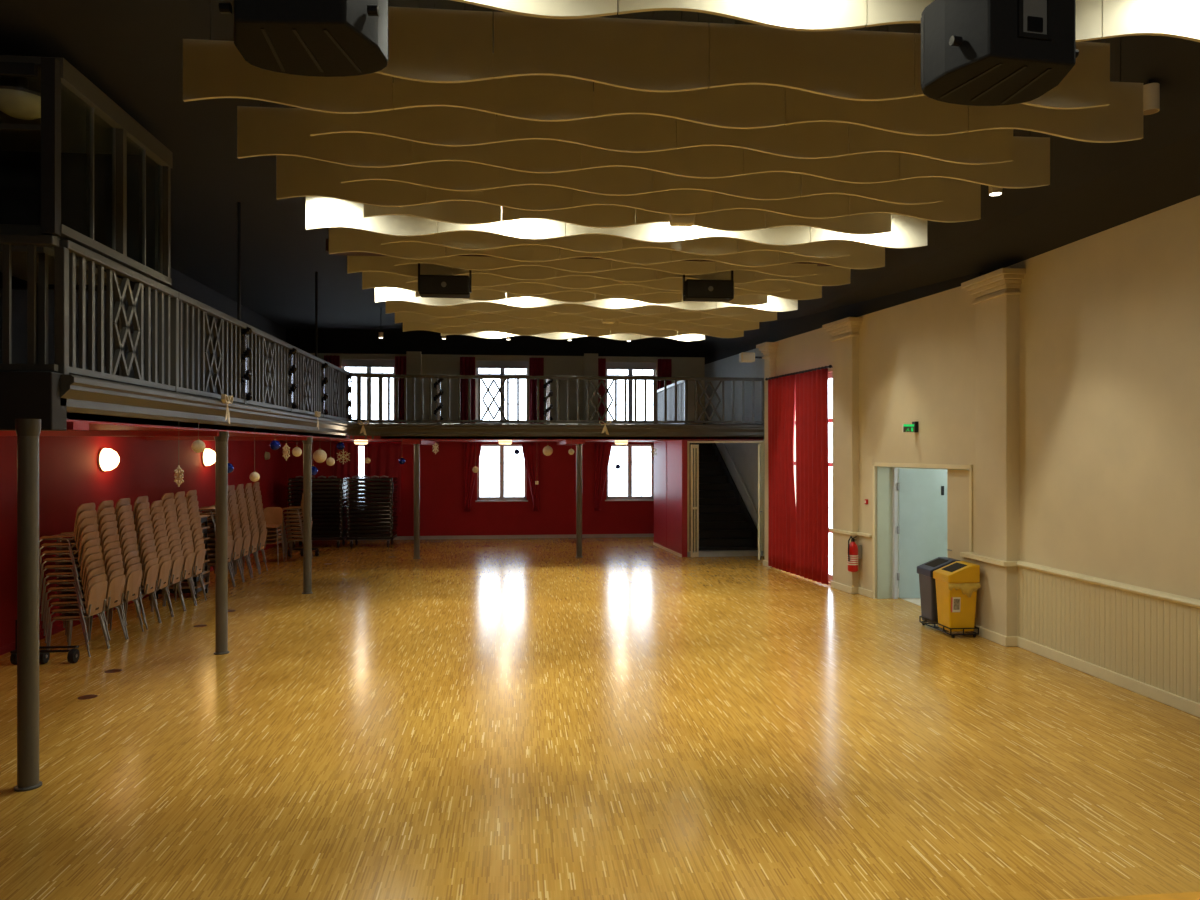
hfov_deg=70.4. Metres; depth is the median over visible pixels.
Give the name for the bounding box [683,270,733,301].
loudspeaker
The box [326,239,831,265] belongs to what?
ceiling beam
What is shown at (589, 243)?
ceiling baffle
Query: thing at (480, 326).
ceiling baffle
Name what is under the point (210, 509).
chair
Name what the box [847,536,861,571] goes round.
fire extinguisher
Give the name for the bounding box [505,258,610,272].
ceiling baffle
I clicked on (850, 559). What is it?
print
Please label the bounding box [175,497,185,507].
chair
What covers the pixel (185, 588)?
table
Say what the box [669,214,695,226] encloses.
housing
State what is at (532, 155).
ceiling baffle
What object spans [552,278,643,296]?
ceiling baffle
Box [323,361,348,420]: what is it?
balustrade
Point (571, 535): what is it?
baseboard
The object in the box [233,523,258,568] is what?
chair
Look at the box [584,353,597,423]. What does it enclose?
trim
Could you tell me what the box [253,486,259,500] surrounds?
chair
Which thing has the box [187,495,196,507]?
chair
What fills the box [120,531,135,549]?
chair
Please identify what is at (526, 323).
ceiling baffle
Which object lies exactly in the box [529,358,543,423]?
curtain
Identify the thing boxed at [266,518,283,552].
chair
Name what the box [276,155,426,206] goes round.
ceiling baffle
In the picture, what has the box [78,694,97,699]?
socket
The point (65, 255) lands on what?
balustrade
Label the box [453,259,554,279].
ceiling baffle
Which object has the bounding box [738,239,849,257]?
ceiling baffle
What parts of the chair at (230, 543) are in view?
backrest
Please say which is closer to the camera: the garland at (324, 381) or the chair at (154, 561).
the chair at (154, 561)
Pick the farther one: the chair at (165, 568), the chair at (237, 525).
the chair at (237, 525)
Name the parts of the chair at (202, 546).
backrest, leg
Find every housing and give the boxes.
[602,319,614,323]
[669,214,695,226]
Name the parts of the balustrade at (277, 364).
rail, rail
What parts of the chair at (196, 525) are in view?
backrest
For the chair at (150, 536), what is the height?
0.838 m
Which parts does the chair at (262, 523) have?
backrest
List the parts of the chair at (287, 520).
seat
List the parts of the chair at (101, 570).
leg, leg, seat, frame, leg, backrest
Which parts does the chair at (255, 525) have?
backrest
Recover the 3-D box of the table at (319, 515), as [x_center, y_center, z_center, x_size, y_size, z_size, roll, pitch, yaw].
[-6.979,1.615,21.105,1.300,0.090,0.770,0,0,-6]
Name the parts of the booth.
corner post, panel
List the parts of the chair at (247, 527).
backrest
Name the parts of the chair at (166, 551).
backrest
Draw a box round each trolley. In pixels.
[10,620,79,663]
[292,536,346,547]
[346,534,396,547]
[919,616,978,637]
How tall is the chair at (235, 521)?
0.838 m
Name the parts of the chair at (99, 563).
leg, seat, frame, backrest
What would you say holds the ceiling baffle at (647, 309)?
hanging from the ceiling at (130, 50)
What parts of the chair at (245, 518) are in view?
backrest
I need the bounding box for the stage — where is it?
[1059,892,1199,899]
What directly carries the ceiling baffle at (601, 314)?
hanging from the ceiling at (130, 50)
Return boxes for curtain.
[324,355,339,419]
[333,443,358,501]
[364,443,400,511]
[395,356,405,422]
[460,357,474,422]
[464,443,481,511]
[522,443,539,510]
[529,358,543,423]
[594,443,611,510]
[598,358,605,423]
[658,359,671,388]
[768,374,795,573]
[796,368,828,584]
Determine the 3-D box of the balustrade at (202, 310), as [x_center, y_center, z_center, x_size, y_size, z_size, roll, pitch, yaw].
[-4.504,-1.103,9.862,0.100,1.065,2.278,0,0,-6]
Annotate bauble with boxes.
[192,421,204,452]
[228,462,233,472]
[250,426,259,481]
[270,439,279,449]
[292,446,301,455]
[312,465,317,475]
[313,448,326,462]
[326,433,334,465]
[336,434,343,449]
[365,440,370,463]
[399,457,404,463]
[472,435,478,472]
[543,445,552,455]
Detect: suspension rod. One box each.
[237,202,240,320]
[315,272,317,356]
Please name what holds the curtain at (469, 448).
hanging from the ceiling at (97, 425)
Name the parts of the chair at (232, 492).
backrest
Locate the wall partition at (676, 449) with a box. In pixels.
[654,440,686,556]
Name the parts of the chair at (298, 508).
seat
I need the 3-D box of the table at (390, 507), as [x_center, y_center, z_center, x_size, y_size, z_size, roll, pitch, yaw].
[-5.705,1.419,21.233,1.120,0.090,0.770,0,0,-6]
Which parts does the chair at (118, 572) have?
backrest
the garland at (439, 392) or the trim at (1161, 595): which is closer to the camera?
the trim at (1161, 595)
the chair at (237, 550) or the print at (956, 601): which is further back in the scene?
the chair at (237, 550)
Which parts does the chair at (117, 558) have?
backrest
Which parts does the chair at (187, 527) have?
backrest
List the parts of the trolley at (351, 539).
frame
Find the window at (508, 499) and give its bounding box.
[475,444,527,501]
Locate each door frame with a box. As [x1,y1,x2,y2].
[687,441,763,555]
[873,462,972,598]
[893,467,897,598]
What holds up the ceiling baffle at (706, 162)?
hanging from the ceiling at (130, 50)
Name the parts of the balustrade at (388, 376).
newel post, rail, rail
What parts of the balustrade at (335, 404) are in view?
rail, rail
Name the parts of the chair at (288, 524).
seat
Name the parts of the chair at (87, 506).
seat, frame, leg, backrest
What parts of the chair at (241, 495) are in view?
backrest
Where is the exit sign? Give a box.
[902,421,917,431]
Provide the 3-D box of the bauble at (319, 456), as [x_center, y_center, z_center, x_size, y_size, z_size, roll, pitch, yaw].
[-5.007,-0.045,15.197,0.240,0.550,0.240,0,0,-6]
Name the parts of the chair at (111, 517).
backrest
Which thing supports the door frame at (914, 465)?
attached to the wall at (917, 358)
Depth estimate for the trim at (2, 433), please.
9.80 m
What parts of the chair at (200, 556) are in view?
frame, backrest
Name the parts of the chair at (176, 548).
backrest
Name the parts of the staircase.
handrail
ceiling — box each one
[0,0,1199,352]
[66,412,762,441]
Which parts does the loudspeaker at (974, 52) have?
knob, foot rail, handle frame, socket plate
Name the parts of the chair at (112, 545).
backrest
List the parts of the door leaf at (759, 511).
panel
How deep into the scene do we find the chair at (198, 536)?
13.24 m
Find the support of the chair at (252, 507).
on the chair at (252, 512)
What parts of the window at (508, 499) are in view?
sill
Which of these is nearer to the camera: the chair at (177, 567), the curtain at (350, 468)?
the chair at (177, 567)
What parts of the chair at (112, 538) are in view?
backrest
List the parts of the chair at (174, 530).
backrest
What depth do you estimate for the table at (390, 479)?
20.88 m
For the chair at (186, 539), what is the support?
on the chair at (189, 544)
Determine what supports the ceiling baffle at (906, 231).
hanging from the ceiling at (130, 50)
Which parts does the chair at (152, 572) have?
leg, frame, backrest, leg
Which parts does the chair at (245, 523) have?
backrest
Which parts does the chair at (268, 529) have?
seat, backrest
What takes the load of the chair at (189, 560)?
on the floor at (630, 718)
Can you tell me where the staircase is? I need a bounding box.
[687,419,757,550]
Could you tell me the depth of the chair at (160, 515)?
11.91 m
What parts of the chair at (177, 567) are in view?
frame, backrest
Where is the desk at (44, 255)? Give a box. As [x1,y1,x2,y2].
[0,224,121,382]
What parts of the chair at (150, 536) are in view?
backrest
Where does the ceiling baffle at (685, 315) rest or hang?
hanging from the ceiling at (130, 50)
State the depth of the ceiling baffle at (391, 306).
12.84 m
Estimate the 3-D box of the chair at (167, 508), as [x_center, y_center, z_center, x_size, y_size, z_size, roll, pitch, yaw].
[-6.512,1.219,12.413,0.495,0.838,0.450,0,0,-4]
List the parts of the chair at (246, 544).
backrest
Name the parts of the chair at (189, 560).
frame, backrest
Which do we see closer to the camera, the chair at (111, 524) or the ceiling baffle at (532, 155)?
the ceiling baffle at (532, 155)
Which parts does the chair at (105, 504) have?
backrest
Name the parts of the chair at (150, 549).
backrest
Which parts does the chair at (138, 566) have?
backrest, leg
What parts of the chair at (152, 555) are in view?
backrest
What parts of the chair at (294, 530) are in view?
seat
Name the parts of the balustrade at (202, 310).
newel post, rail, rail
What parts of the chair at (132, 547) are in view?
backrest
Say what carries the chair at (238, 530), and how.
on the chair at (238, 535)
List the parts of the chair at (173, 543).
backrest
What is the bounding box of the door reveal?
[877,466,968,598]
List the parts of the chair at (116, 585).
leg, leg, frame, backrest, leg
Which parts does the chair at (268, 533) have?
seat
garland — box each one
[241,327,251,400]
[288,348,296,408]
[321,363,327,414]
[346,374,351,418]
[434,378,443,419]
[543,379,552,420]
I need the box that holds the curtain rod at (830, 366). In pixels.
[765,365,832,380]
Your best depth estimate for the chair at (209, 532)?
14.48 m
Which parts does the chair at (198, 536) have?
backrest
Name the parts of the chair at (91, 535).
leg, seat, frame, leg, backrest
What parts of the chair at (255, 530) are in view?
backrest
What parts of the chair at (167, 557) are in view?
backrest, leg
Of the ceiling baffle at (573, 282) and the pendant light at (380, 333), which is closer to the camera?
the ceiling baffle at (573, 282)
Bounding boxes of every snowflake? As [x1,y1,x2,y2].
[174,465,183,486]
[283,443,289,460]
[336,450,349,463]
[432,442,438,453]
[646,446,656,457]
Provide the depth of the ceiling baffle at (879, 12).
4.12 m
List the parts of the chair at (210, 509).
seat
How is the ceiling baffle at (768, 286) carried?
hanging from the ceiling at (130, 50)
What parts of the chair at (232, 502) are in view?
backrest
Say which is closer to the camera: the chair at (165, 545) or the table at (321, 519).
the chair at (165, 545)
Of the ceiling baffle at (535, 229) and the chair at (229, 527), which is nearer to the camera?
the ceiling baffle at (535, 229)
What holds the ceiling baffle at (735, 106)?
hanging from the ceiling at (130, 50)
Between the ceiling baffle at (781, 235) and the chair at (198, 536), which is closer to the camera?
the ceiling baffle at (781, 235)
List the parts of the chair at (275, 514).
backrest, seat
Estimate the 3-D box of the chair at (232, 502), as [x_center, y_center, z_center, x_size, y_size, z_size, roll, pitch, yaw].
[-6.774,1.304,15.152,0.495,0.838,0.450,0,0,-7]
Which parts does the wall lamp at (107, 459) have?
plate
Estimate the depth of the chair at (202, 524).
14.47 m
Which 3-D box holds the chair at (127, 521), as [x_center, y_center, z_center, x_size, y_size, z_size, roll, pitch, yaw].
[-6.358,1.304,11.002,0.495,0.838,0.450,0,0,-6]
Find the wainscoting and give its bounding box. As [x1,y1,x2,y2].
[1018,566,1199,703]
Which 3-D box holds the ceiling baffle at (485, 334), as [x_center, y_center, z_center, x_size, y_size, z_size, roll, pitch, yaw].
[-2.264,-2.608,15.353,1.204,1.184,0.024,0,0,-6]
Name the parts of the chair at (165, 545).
backrest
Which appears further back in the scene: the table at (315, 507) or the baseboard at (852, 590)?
the table at (315, 507)
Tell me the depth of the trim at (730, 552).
19.18 m
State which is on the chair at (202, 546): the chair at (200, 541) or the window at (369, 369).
the chair at (200, 541)
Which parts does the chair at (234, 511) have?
backrest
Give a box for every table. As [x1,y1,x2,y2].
[156,582,209,598]
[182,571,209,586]
[199,515,209,525]
[201,526,209,536]
[203,537,209,548]
[204,559,209,570]
[205,548,209,559]
[288,477,348,481]
[288,481,346,485]
[288,485,347,489]
[288,489,347,493]
[288,493,346,497]
[288,497,346,501]
[288,501,346,505]
[289,504,347,509]
[289,512,346,517]
[289,516,346,521]
[290,520,347,525]
[346,477,396,481]
[346,489,396,493]
[346,493,396,497]
[346,496,396,501]
[346,504,396,509]
[346,508,396,513]
[346,512,396,517]
[346,527,396,533]
[346,531,396,537]
[347,481,396,485]
[347,485,397,489]
[347,500,396,505]
[347,516,397,521]
[347,519,396,525]
[347,523,397,529]
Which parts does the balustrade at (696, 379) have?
newel post, rail, rail, newel post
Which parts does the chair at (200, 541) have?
backrest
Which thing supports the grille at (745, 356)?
attached to the loudspeaker at (748, 357)
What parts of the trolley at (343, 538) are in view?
frame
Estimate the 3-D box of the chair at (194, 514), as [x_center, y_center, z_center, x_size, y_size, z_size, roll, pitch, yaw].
[-6.580,1.389,13.311,0.495,0.838,0.450,0,0,-5]
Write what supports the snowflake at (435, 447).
hanging from the ceiling at (97, 425)
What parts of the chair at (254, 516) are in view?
backrest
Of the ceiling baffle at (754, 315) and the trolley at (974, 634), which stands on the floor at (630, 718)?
the trolley at (974, 634)
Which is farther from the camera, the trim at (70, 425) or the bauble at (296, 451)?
the bauble at (296, 451)
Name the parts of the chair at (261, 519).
backrest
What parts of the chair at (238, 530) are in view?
backrest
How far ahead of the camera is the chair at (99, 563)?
9.89 m
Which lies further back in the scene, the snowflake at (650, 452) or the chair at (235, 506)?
the snowflake at (650, 452)
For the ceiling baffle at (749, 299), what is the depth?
11.84 m
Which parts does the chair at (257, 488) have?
backrest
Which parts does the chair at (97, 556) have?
leg, seat, frame, backrest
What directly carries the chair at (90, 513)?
on the chair at (92, 520)
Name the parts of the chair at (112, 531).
backrest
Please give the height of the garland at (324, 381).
0.951 m
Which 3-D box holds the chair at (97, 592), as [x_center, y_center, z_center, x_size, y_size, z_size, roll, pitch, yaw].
[-6.161,1.984,10.056,0.495,0.838,0.450,0,0,-4]
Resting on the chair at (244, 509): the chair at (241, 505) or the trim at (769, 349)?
the chair at (241, 505)
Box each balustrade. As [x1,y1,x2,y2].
[0,234,58,370]
[54,240,178,390]
[170,292,246,402]
[241,324,292,410]
[288,346,324,416]
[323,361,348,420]
[347,372,379,422]
[378,374,437,422]
[437,375,547,422]
[546,376,654,423]
[653,377,763,423]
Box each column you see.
[14,419,41,791]
[214,431,228,654]
[302,437,312,593]
[413,444,420,558]
[576,444,582,557]
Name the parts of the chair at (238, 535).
backrest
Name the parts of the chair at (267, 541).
seat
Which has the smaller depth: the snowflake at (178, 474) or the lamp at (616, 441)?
the snowflake at (178, 474)
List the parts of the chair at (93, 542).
leg, seat, frame, backrest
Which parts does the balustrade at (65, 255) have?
newel post, rail, rail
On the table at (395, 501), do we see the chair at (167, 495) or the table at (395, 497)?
the table at (395, 497)
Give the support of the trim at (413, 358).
attached to the wall at (442, 513)
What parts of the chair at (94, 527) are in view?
leg, seat, frame, backrest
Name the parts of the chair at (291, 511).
seat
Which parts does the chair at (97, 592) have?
leg, leg, seat, frame, leg, backrest, leg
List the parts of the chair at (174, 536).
backrest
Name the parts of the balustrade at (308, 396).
rail, rail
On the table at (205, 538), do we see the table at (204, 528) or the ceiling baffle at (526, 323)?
the table at (204, 528)
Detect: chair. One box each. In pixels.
[39,503,94,575]
[39,510,96,583]
[39,517,96,590]
[39,524,97,598]
[39,531,98,605]
[40,538,100,613]
[41,545,102,620]
[42,552,103,628]
[43,559,104,635]
[45,566,106,642]
[46,574,107,649]
[48,581,108,656]
[59,514,115,584]
[60,500,113,551]
[61,507,114,555]
[62,527,117,591]
[63,521,116,569]
[65,534,118,576]
[67,541,121,612]
[67,548,122,619]
[67,554,123,625]
[67,561,124,632]
[69,575,126,646]
[70,568,125,639]
[87,556,139,625]
[89,569,143,638]
[90,563,142,631]
[108,551,158,617]
[108,558,159,623]
[109,564,159,630]
[114,498,129,514]
[116,505,131,526]
[117,511,132,527]
[118,518,133,536]
[119,524,134,540]
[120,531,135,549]
[121,537,138,604]
[121,543,138,611]
[122,550,139,618]
[123,548,169,606]
[125,560,172,622]
[133,496,147,520]
[134,502,148,525]
[135,508,149,530]
[136,514,150,538]
[137,521,151,543]
[137,527,152,549]
[139,533,153,597]
[139,539,156,603]
[139,554,172,610]
[140,556,184,616]
[141,545,156,610]
[149,544,182,604]
[150,500,162,520]
[150,506,163,518]
[150,541,193,599]
[150,550,183,605]
[152,512,163,526]
[152,552,195,611]
[153,518,165,531]
[153,524,165,535]
[154,530,166,542]
[155,536,169,593]
[156,542,169,604]
[161,493,173,501]
[161,536,192,589]
[162,498,174,507]
[162,547,194,602]
[164,504,175,517]
[164,549,206,605]
[165,510,175,518]
[165,516,176,525]
[166,521,177,531]
[167,527,180,582]
[168,533,180,587]
[169,539,181,593]
[172,533,203,588]
[173,538,204,593]
[174,491,184,500]
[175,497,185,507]
[175,544,205,596]
[176,502,186,515]
[177,508,187,518]
[177,514,188,524]
[178,519,189,532]
[180,525,189,581]
[180,530,192,583]
[186,490,196,501]
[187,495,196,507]
[187,501,197,513]
[188,506,198,515]
[189,511,199,520]
[190,517,200,529]
[191,522,202,577]
[192,527,202,582]
[197,540,234,586]
[199,507,214,524]
[200,485,234,512]
[200,512,214,529]
[201,522,214,531]
[202,494,235,524]
[203,511,228,536]
[204,504,237,539]
[204,525,231,572]
[204,530,232,576]
[205,490,235,511]
[207,516,230,562]
[207,520,230,564]
[207,523,239,571]
[207,537,243,586]
[208,499,236,529]
[208,528,241,576]
[208,532,242,579]
[208,535,233,581]
[211,493,244,534]
[212,509,237,544]
[213,498,245,529]
[213,513,238,561]
[214,518,240,566]
[232,518,257,563]
[232,534,251,581]
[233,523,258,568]
[233,527,258,572]
[234,532,259,577]
[235,525,265,569]
[235,529,267,573]
[236,484,243,491]
[236,489,243,498]
[238,502,246,512]
[239,507,246,517]
[240,511,247,557]
[240,516,248,562]
[240,521,249,567]
[240,530,250,576]
[242,525,249,571]
[244,483,251,497]
[245,487,251,497]
[246,492,252,501]
[246,496,253,506]
[247,501,254,510]
[247,505,254,516]
[248,509,255,554]
[248,514,257,559]
[252,482,258,491]
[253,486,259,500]
[254,495,261,504]
[255,499,261,508]
[256,503,262,513]
[256,512,264,555]
[257,516,264,560]
[257,521,266,564]
[257,530,284,560]
[263,507,283,548]
[263,539,284,564]
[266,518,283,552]
[267,525,283,556]
[283,494,302,528]
[283,502,302,531]
[283,510,302,534]
[283,518,302,538]
[283,522,302,542]
[284,526,302,548]
[284,529,302,552]
[285,521,312,560]
[285,533,302,556]
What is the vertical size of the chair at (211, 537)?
0.838 m
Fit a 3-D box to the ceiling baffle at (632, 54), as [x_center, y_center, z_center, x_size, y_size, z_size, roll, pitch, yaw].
[0.013,-2.608,4.747,1.204,1.184,0.024,0,0,-6]
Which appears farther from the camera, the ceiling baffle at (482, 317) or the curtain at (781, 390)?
the curtain at (781, 390)
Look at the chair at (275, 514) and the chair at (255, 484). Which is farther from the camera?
the chair at (275, 514)
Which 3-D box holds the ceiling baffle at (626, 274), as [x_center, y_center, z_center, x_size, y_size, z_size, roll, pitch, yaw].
[0.073,-2.608,10.170,1.204,1.184,0.024,0,0,-6]
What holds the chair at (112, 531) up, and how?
on the chair at (112, 538)
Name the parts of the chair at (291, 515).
seat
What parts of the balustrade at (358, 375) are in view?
newel post, rail, rail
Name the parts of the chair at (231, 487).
backrest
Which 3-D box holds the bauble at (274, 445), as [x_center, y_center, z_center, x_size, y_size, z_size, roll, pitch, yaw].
[-4.722,-0.158,12.351,0.150,0.325,0.150,0,0,-6]
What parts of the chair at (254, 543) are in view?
backrest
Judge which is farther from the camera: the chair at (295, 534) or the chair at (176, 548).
the chair at (295, 534)
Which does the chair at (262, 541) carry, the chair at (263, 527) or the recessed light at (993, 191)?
the chair at (263, 527)
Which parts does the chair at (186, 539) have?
backrest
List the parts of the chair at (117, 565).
backrest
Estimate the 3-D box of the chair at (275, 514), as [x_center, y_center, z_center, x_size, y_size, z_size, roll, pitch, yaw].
[-6.972,1.644,17.965,0.450,0.838,0.495,0,0,-6]
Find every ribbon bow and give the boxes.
[221,394,232,423]
[315,411,320,428]
[357,420,368,434]
[599,421,610,434]
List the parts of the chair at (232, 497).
backrest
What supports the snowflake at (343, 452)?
hanging from the ceiling at (97, 425)
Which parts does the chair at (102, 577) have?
leg, seat, frame, leg, backrest, leg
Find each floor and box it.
[0,537,1199,899]
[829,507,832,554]
[901,598,920,605]
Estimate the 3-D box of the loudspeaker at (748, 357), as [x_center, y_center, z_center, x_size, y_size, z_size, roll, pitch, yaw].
[3.471,-2.000,18.391,0.887,0.200,0.232,0,0,-6]
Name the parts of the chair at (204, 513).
seat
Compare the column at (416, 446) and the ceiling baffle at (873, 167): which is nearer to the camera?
the ceiling baffle at (873, 167)
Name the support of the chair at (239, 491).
on the chair at (241, 495)
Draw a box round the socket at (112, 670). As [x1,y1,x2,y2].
[105,669,121,672]
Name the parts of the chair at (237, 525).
backrest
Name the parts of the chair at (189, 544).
backrest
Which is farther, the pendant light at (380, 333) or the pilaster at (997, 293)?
the pendant light at (380, 333)
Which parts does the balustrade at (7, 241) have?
rail, rail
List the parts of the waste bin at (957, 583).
lid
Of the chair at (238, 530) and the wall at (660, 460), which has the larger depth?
the wall at (660, 460)
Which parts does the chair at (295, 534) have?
seat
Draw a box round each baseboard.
[0,538,287,655]
[312,534,653,540]
[653,542,681,556]
[763,560,872,597]
[974,625,1199,716]
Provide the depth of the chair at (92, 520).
9.88 m
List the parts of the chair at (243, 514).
backrest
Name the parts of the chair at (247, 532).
backrest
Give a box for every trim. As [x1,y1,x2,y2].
[0,371,66,430]
[0,431,218,436]
[60,374,763,438]
[67,422,88,429]
[146,437,306,440]
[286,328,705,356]
[342,359,655,369]
[401,440,438,444]
[406,351,421,422]
[557,440,584,444]
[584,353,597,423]
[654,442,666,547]
[687,550,762,556]
[705,195,1198,363]
[756,342,777,560]
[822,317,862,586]
[829,528,1199,607]
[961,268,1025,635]
[963,557,975,632]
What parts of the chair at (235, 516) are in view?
backrest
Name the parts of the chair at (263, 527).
backrest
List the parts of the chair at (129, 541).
backrest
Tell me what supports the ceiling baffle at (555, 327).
hanging from the ceiling at (130, 50)
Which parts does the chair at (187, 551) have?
backrest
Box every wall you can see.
[0,261,286,646]
[287,353,704,535]
[705,348,763,529]
[776,286,975,598]
[1005,195,1199,599]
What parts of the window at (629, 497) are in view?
sill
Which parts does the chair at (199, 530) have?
backrest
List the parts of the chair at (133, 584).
leg, frame, backrest, leg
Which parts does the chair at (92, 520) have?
leg, seat, frame, backrest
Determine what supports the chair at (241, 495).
on the chair at (241, 500)
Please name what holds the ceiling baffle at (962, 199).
hanging from the ceiling at (130, 50)
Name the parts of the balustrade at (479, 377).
rail, rail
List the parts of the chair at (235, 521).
backrest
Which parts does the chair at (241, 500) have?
backrest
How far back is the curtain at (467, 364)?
22.83 m
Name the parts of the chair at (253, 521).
backrest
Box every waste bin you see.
[917,557,959,623]
[933,561,979,631]
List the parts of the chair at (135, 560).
backrest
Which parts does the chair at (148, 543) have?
backrest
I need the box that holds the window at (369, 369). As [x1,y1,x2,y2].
[342,367,394,422]
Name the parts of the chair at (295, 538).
seat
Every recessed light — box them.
[989,186,1001,195]
[1143,80,1159,114]
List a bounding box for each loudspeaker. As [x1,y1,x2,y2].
[218,0,387,76]
[418,263,471,297]
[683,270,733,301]
[739,352,761,362]
[921,0,1078,105]
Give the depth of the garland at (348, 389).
17.72 m
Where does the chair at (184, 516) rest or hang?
on the chair at (184, 522)
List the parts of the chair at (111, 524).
backrest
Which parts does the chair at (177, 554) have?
backrest, leg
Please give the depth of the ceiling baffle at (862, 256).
9.45 m
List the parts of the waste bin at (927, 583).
lid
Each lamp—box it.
[0,77,40,119]
[97,448,119,470]
[201,448,214,465]
[265,452,269,459]
[353,440,368,443]
[499,440,511,443]
[614,440,627,443]
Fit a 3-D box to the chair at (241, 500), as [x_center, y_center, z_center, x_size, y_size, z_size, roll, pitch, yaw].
[-6.824,1.304,15.648,0.495,0.838,0.450,0,0,-4]
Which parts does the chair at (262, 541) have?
backrest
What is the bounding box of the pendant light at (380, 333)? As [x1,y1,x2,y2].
[379,308,382,337]
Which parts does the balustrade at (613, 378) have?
rail, rail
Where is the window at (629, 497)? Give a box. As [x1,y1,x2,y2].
[605,444,653,500]
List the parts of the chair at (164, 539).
backrest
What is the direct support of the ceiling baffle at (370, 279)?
hanging from the ceiling at (130, 50)
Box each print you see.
[847,556,857,563]
[954,599,959,609]
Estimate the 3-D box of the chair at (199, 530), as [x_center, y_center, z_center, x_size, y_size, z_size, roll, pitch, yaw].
[-6.535,1.644,13.316,0.495,0.838,0.450,0,0,-7]
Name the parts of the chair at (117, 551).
backrest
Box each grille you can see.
[420,276,467,292]
[688,281,732,296]
[743,354,753,359]
[921,14,923,86]
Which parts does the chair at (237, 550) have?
backrest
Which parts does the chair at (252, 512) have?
backrest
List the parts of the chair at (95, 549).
leg, seat, frame, leg, backrest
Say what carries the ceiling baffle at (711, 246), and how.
hanging from the ceiling at (130, 50)
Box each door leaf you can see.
[691,445,698,556]
[756,444,761,559]
[897,469,947,597]
[947,469,968,560]
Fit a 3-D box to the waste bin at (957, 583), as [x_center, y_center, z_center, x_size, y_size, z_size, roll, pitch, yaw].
[4.625,1.900,11.034,0.424,0.860,0.426,0,0,-6]
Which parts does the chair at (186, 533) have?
backrest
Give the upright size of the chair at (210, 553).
0.838 m
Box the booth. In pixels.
[0,55,172,291]
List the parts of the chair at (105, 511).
backrest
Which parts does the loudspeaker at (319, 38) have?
knob, foot rail, knob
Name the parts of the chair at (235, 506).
backrest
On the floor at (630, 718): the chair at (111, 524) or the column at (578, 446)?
the column at (578, 446)
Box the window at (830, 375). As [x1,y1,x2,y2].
[794,372,832,580]
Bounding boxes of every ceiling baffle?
[183,0,392,113]
[237,2,411,167]
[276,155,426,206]
[306,196,436,235]
[310,5,495,145]
[329,227,445,259]
[341,141,498,190]
[347,256,451,277]
[362,271,417,291]
[363,201,500,223]
[374,3,492,82]
[375,287,462,305]
[381,221,502,249]
[386,301,466,316]
[393,0,592,121]
[395,256,503,269]
[395,312,469,325]
[403,322,472,334]
[406,267,504,286]
[413,4,580,172]
[415,289,505,300]
[423,302,506,312]
[427,168,571,210]
[430,313,506,322]
[436,323,507,330]
[438,206,564,239]
[441,331,507,338]
[446,245,559,261]
[452,0,616,18]
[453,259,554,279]
[463,297,548,307]
[467,309,545,317]
[470,316,543,327]
[472,277,551,294]
[473,328,541,335]
[494,11,708,91]
[497,11,675,152]
[500,167,652,195]
[502,205,634,227]
[503,234,621,252]
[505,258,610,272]
[506,269,601,288]
[506,291,594,301]
[507,304,588,313]
[508,311,582,323]
[508,324,578,331]
[509,330,574,339]
[543,329,609,335]
[544,317,616,328]
[547,310,624,319]
[549,298,632,308]
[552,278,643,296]
[556,268,655,281]
[560,248,670,263]
[565,208,688,242]
[572,189,712,214]
[575,330,639,339]
[579,325,648,332]
[581,19,742,178]
[584,316,657,324]
[589,300,668,314]
[594,15,784,128]
[595,293,681,303]
[603,278,691,290]
[611,260,714,274]
[611,330,677,336]
[617,321,688,329]
[618,0,866,30]
[622,237,737,255]
[625,311,701,320]
[634,300,715,309]
[636,209,764,230]
[641,334,704,340]
[644,287,682,294]
[649,326,717,333]
[653,171,800,199]
[656,270,753,283]
[658,317,731,325]
[669,306,747,315]
[671,250,778,266]
[676,12,847,158]
[678,327,743,337]
[682,294,767,304]
[689,225,809,245]
[689,318,758,330]
[702,308,776,321]
[709,19,913,100]
[713,192,848,218]
[715,262,816,276]
[716,295,797,311]
[734,280,789,292]
[734,281,821,299]
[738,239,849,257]
[743,27,898,183]
[754,266,849,285]
[765,211,890,234]
[779,241,884,268]
[784,87,967,135]
[801,174,943,204]
[810,214,926,247]
[848,27,1012,164]
[848,178,980,221]
[866,0,1101,41]
[899,29,1049,188]
[913,33,1109,108]
[967,37,1142,142]
[1099,0,1199,41]
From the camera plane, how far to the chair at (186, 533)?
12.84 m
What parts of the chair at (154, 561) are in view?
backrest, leg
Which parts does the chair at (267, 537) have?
seat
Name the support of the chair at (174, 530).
on the chair at (174, 536)
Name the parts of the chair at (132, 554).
backrest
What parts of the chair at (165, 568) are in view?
frame, backrest, leg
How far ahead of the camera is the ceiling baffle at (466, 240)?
8.53 m
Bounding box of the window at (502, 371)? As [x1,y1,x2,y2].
[476,368,528,423]
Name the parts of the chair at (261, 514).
backrest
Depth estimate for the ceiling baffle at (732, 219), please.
7.80 m
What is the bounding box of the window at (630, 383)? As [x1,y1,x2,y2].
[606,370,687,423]
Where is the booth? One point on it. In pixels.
(84, 171)
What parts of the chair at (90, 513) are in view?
seat, frame, leg, backrest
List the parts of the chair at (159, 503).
backrest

